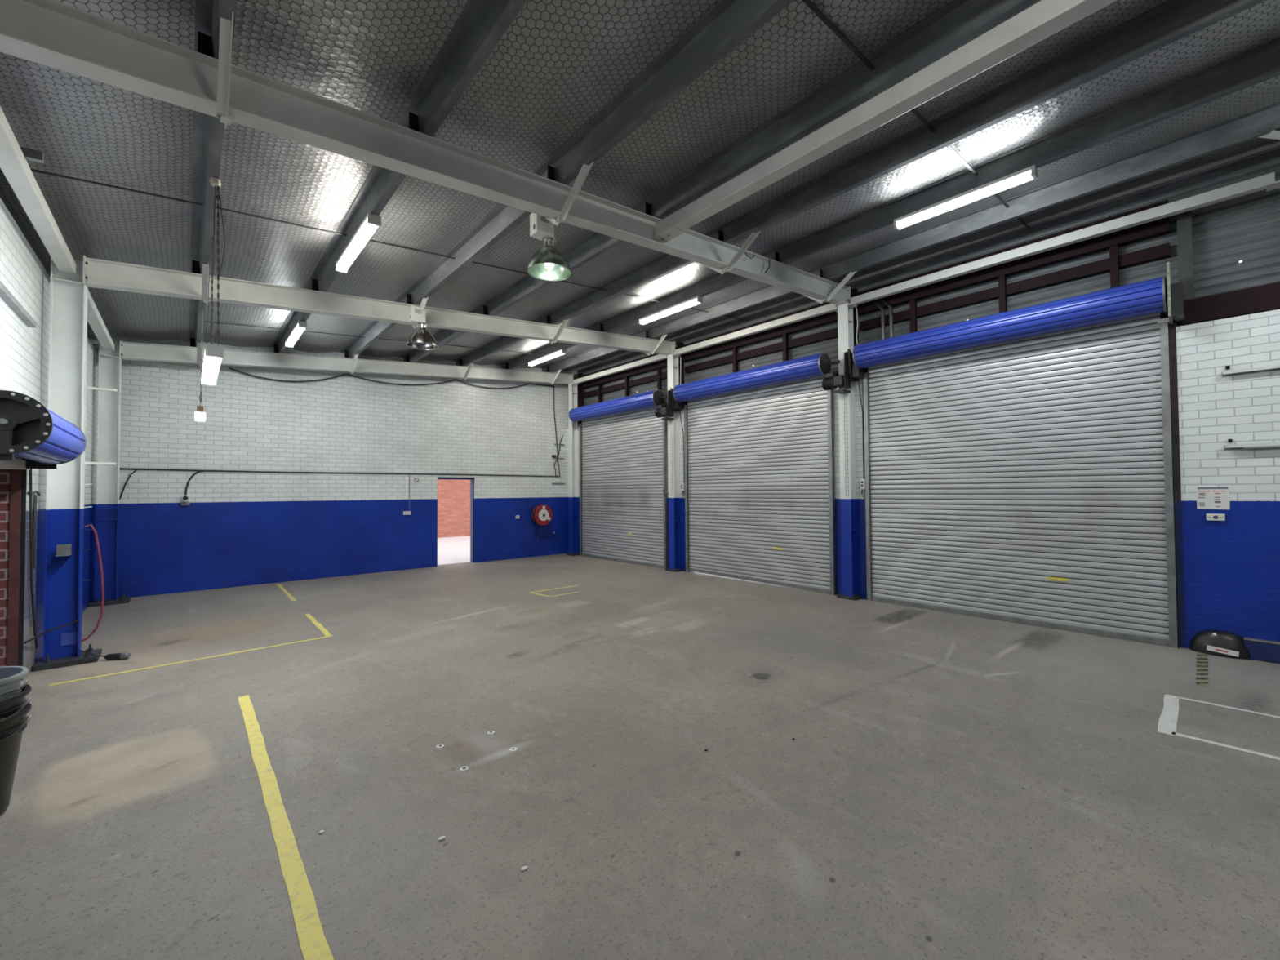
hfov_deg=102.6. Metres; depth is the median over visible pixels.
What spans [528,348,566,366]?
batten
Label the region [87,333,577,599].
wall
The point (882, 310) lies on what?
pipe
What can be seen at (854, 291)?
post
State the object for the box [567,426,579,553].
wall pier
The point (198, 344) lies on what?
brace
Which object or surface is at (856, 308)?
hanging cable
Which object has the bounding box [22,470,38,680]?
wall pier
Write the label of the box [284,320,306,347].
fluorescent light
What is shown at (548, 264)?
lamp
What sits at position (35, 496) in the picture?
cable
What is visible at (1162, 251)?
wall girt
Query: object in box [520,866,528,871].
chip
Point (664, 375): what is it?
wall girt
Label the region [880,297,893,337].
pipe
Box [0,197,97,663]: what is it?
wall
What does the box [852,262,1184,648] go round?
roller door
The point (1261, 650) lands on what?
wall ledge
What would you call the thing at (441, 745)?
anchor hole
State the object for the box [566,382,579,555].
steel column
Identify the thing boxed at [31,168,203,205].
strip
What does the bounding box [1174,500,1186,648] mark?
trim
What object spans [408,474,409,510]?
conduit
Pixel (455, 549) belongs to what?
yard
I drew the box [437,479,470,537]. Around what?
wall
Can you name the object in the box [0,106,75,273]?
beam
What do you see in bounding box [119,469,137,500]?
cable
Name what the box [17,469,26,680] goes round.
trim
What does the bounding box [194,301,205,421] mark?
outlet
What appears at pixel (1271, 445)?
rail
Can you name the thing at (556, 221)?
brace
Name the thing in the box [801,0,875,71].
strip
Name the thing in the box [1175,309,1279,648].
wall
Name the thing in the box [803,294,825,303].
brace
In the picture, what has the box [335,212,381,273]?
fluorescent light
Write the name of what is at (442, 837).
chip
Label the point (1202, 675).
floor drain
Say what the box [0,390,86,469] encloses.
roller door
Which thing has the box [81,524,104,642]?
air hose
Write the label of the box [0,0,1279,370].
ceiling
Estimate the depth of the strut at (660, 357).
12.23 m
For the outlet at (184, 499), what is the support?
attached to the wall at (236, 529)
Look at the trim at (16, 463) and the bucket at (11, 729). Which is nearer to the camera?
the bucket at (11, 729)
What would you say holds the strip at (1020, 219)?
attached to the roof purlin at (1274, 152)
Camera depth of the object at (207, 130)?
4.04 m
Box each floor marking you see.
[276,584,332,635]
[528,585,579,596]
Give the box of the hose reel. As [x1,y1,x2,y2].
[532,505,555,542]
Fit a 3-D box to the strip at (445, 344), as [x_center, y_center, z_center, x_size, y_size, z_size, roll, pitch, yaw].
[-3.705,-2.753,10.560,1.165,0.110,0.026,1,-2,-42]
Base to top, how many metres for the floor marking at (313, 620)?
0.002 m
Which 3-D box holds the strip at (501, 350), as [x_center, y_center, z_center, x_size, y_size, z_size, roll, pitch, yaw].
[-2.830,-2.844,11.338,1.165,0.110,0.026,1,-2,-42]
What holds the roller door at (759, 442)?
attached to the wall pier at (682, 554)
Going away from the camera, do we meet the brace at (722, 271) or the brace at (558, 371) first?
the brace at (722, 271)
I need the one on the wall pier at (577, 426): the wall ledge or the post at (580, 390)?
the post at (580, 390)
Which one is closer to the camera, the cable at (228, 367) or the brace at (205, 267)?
the brace at (205, 267)
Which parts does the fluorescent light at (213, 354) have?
cord, chain, cord, chain, cord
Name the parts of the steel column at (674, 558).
plate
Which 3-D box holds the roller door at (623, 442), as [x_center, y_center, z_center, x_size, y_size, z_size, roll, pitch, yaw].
[-0.631,0.018,12.326,0.412,3.909,3.320,1,-2,-42]
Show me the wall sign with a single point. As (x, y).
(415, 479)
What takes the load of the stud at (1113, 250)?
attached to the wall at (1246, 228)
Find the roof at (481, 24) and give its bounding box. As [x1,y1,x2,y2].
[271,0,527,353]
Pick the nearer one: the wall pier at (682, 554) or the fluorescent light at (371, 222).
the fluorescent light at (371, 222)
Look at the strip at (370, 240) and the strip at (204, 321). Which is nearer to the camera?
the strip at (370, 240)
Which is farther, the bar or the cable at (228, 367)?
the cable at (228, 367)
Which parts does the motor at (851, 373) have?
motor, hand chain, bracket plate, hand chain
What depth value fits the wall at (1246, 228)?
5.97 m
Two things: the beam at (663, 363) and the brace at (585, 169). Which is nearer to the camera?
the brace at (585, 169)
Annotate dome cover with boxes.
[1188,629,1251,659]
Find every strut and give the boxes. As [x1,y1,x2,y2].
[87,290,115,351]
[571,354,667,385]
[671,303,838,356]
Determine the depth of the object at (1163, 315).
5.67 m
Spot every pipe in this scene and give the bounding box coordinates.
[873,299,885,339]
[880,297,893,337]
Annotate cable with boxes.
[23,619,79,644]
[27,490,40,495]
[29,468,38,648]
[32,494,37,568]
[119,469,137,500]
[120,467,559,476]
[228,367,554,388]
[553,386,558,458]
[553,435,563,475]
[680,357,680,384]
[856,307,857,344]
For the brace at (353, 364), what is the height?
0.420 m
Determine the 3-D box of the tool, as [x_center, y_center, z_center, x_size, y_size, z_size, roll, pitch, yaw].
[-5.478,1.785,5.254,0.407,0.126,0.070,0,-1,-11]
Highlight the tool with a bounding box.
[80,649,130,659]
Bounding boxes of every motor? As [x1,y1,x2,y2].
[652,387,684,497]
[817,348,865,497]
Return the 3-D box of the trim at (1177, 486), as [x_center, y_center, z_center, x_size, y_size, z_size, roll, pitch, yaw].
[5.789,-0.752,5.553,0.196,1.948,0.083,1,-2,-42]
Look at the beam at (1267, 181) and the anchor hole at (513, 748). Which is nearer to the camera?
the anchor hole at (513, 748)
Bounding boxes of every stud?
[598,383,602,402]
[625,376,629,396]
[657,368,662,390]
[732,347,737,372]
[782,333,788,361]
[909,298,917,333]
[998,275,1007,313]
[1109,244,1119,288]
[1176,196,1194,325]
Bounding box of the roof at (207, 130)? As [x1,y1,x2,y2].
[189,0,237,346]
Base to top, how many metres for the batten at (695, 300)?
0.093 m
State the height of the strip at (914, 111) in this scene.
0.110 m
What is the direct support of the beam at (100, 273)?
attached to the steel column at (68, 331)
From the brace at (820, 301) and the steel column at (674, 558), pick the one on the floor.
the steel column at (674, 558)
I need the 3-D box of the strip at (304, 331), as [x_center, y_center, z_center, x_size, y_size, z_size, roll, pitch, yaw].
[-5.456,-2.571,9.004,1.165,0.110,0.026,1,-2,-42]
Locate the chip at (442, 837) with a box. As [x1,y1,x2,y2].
[437,835,445,840]
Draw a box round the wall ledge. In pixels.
[1243,636,1279,663]
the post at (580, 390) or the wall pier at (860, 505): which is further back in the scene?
the post at (580, 390)
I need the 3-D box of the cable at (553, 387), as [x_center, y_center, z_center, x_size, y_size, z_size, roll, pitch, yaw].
[-2.293,-1.554,13.960,0.145,1.952,0.038,1,-2,-42]
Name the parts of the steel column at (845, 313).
plate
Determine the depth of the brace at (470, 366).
11.77 m
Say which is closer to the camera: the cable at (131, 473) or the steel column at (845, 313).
the steel column at (845, 313)
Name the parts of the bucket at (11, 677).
handle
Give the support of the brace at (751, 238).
attached to the beam at (52, 33)
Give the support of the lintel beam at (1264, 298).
on the wall at (1232, 566)
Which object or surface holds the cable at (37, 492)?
attached to the wall pier at (29, 647)
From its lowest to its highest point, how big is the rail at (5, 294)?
0.050 m
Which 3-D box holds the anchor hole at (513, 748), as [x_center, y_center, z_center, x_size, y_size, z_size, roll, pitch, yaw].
[-0.833,1.769,3.367,0.051,0.005,0.052,1,-2,-42]
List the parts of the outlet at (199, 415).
cord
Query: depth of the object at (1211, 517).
5.23 m
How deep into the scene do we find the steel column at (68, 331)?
5.22 m
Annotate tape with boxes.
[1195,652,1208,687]
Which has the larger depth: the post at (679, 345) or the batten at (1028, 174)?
the post at (679, 345)
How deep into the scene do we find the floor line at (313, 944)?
2.40 m
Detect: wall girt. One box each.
[583,371,667,398]
[684,328,837,373]
[859,242,1170,331]
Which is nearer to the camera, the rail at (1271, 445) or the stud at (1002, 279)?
the rail at (1271, 445)
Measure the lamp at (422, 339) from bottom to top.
0.528 m
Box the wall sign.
[413,476,419,483]
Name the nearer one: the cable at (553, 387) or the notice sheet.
the notice sheet
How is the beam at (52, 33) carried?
attached to the steel column at (845, 313)
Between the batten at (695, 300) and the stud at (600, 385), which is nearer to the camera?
the batten at (695, 300)
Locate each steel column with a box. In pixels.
[31,257,117,671]
[88,341,130,607]
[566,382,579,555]
[665,353,682,572]
[836,302,862,600]
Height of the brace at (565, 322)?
0.420 m
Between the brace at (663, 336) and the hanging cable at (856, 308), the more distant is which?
the brace at (663, 336)
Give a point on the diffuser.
(211, 366)
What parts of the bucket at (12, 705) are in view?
handle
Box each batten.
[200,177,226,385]
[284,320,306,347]
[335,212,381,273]
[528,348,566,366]
[638,295,702,324]
[893,164,1037,231]
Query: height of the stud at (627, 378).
1.200 m
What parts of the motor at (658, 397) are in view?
hand chain, bracket plate, hand chain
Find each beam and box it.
[0,0,850,305]
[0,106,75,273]
[82,255,675,355]
[120,337,573,384]
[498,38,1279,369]
[582,347,676,388]
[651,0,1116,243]
[682,302,837,361]
[846,172,1279,308]
[857,199,1169,315]
[1182,282,1279,325]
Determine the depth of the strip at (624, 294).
8.29 m
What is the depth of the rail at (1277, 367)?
5.07 m
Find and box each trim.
[0,457,30,469]
[0,469,10,666]
[6,469,22,666]
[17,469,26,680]
[1168,321,1181,500]
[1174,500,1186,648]
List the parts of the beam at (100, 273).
plate, plate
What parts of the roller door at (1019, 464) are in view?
guide rail, rail, guide rail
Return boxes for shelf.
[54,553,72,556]
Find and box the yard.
[437,535,470,564]
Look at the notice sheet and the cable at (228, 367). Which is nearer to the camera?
the notice sheet
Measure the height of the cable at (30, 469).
1.785 m
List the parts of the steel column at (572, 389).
plate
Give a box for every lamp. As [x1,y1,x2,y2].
[406,305,438,350]
[526,213,571,281]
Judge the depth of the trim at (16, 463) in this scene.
4.29 m
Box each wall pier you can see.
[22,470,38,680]
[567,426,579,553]
[666,408,692,571]
[833,378,866,599]
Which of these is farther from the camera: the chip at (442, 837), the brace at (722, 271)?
the brace at (722, 271)
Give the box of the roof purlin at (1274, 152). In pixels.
[576,146,1279,373]
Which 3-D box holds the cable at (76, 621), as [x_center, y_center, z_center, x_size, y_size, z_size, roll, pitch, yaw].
[-5.713,1.452,4.904,0.185,0.079,0.575,0,-1,-12]
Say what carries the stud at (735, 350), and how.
attached to the wall at (1246, 228)
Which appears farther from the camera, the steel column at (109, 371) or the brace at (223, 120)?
the steel column at (109, 371)
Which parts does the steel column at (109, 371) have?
plate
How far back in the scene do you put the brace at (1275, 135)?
4.53 m
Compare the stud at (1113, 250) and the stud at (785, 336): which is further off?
the stud at (785, 336)
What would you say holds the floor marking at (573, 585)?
on the floor
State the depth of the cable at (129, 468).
10.20 m
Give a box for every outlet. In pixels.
[181,470,204,505]
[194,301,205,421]
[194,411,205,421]
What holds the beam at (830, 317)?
attached to the post at (679, 345)
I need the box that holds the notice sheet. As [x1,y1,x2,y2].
[1196,486,1230,509]
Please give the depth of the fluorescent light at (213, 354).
4.11 m
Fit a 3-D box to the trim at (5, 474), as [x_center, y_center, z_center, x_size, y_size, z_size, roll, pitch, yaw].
[-5.719,0.869,4.551,0.145,1.930,0.008,1,-2,-42]
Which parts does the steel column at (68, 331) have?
plate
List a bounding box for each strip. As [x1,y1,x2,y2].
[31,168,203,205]
[204,320,288,329]
[216,206,346,235]
[303,330,364,337]
[368,239,455,258]
[378,337,406,341]
[444,344,486,349]
[471,261,528,274]
[501,350,534,354]
[559,280,607,291]
[623,293,662,302]
[687,307,707,312]
[724,315,747,320]
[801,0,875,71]
[888,85,936,133]
[946,145,977,175]
[994,192,1009,207]
[1017,217,1033,231]
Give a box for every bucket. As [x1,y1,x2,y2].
[0,666,28,699]
[0,684,31,723]
[0,702,31,813]
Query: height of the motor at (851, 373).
2.305 m
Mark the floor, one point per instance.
(948, 785)
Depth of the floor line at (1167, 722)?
3.73 m
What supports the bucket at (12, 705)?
in the bucket at (11, 729)
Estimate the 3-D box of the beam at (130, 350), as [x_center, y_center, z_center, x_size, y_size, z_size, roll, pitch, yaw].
[-5.093,-2.452,11.072,8.630,1.131,0.170,1,-2,-42]
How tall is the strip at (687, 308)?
0.110 m
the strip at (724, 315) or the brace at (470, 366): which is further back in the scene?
the brace at (470, 366)
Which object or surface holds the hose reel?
attached to the wall at (236, 529)
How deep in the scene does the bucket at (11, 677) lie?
2.75 m
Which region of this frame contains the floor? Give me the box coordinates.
[0,553,1279,959]
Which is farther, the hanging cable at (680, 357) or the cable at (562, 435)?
the cable at (562, 435)
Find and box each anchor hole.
[435,743,444,748]
[459,765,468,771]
[487,730,494,734]
[509,746,517,751]
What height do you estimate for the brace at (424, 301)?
0.420 m
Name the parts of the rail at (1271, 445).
rail, under rail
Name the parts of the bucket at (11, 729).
handle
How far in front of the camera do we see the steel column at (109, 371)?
8.04 m
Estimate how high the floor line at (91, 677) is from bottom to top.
0.002 m
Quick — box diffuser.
[201,355,222,384]
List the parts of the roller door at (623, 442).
guide rail, rail, guide rail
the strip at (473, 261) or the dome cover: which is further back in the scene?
the strip at (473, 261)
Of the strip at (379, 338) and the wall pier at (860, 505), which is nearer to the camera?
the wall pier at (860, 505)
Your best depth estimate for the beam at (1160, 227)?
6.52 m
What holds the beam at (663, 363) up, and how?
attached to the post at (580, 390)
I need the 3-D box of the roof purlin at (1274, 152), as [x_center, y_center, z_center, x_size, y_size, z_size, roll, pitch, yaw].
[4.818,-3.214,7.098,0.161,0.198,20.100,1,-2,-42]
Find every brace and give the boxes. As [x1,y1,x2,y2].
[196,342,201,365]
[201,262,209,302]
[215,115,231,128]
[216,12,233,119]
[350,354,358,373]
[413,297,428,327]
[462,363,473,380]
[544,217,562,226]
[550,369,561,384]
[552,319,568,343]
[558,161,593,221]
[649,333,667,354]
[702,264,727,274]
[724,231,760,271]
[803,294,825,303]
[824,271,857,301]
[1259,130,1279,139]
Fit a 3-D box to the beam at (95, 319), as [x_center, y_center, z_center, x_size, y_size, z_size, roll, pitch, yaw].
[-7.115,-2.114,6.673,0.120,0.100,3.590,1,-2,-42]
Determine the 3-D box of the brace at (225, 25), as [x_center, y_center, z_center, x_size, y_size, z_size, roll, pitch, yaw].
[-2.280,-2.340,2.828,0.070,0.420,0.585,1,-2,-42]
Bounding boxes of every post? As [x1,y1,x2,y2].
[577,373,583,426]
[676,342,684,384]
[850,288,858,346]
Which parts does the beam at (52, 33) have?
plate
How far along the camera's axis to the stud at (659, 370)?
11.66 m
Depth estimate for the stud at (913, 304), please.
7.58 m
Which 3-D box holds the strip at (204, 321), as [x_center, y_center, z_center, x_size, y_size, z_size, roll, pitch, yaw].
[-6.331,-2.480,8.226,1.165,0.110,0.026,1,-2,-42]
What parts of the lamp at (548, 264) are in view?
bulb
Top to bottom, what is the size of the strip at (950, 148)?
0.110 m
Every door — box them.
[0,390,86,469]
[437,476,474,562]
[568,389,668,568]
[672,351,836,595]
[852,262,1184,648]
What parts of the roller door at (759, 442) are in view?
guide rail, rail, guide rail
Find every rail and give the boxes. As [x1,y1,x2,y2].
[0,280,36,328]
[1222,364,1279,377]
[1224,439,1279,449]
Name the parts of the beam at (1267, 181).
fixing plate, fixing plate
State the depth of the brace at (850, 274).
7.53 m
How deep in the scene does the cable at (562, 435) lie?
13.99 m
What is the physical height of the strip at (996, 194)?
0.110 m
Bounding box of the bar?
[19,146,44,163]
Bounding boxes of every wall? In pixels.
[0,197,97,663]
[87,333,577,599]
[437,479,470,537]
[573,155,1279,426]
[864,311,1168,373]
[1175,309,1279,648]
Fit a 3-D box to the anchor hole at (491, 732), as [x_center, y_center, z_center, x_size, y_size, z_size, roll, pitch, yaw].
[-1.048,1.776,3.603,0.051,0.005,0.052,1,-2,-42]
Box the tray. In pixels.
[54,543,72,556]
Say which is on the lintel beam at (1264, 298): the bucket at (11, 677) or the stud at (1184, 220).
the stud at (1184, 220)
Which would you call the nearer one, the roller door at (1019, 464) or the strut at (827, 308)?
the roller door at (1019, 464)
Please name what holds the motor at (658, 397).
attached to the steel column at (674, 558)
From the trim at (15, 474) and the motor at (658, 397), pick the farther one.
the motor at (658, 397)
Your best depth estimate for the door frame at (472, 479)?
12.45 m
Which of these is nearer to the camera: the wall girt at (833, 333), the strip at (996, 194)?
the strip at (996, 194)
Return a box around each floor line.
[48,635,332,685]
[238,694,333,959]
[1157,693,1279,760]
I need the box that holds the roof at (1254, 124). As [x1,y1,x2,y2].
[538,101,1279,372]
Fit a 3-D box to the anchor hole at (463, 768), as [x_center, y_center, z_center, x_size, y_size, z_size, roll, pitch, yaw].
[-1.077,1.766,3.137,0.051,0.005,0.052,1,-2,-42]
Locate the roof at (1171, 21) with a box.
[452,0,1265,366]

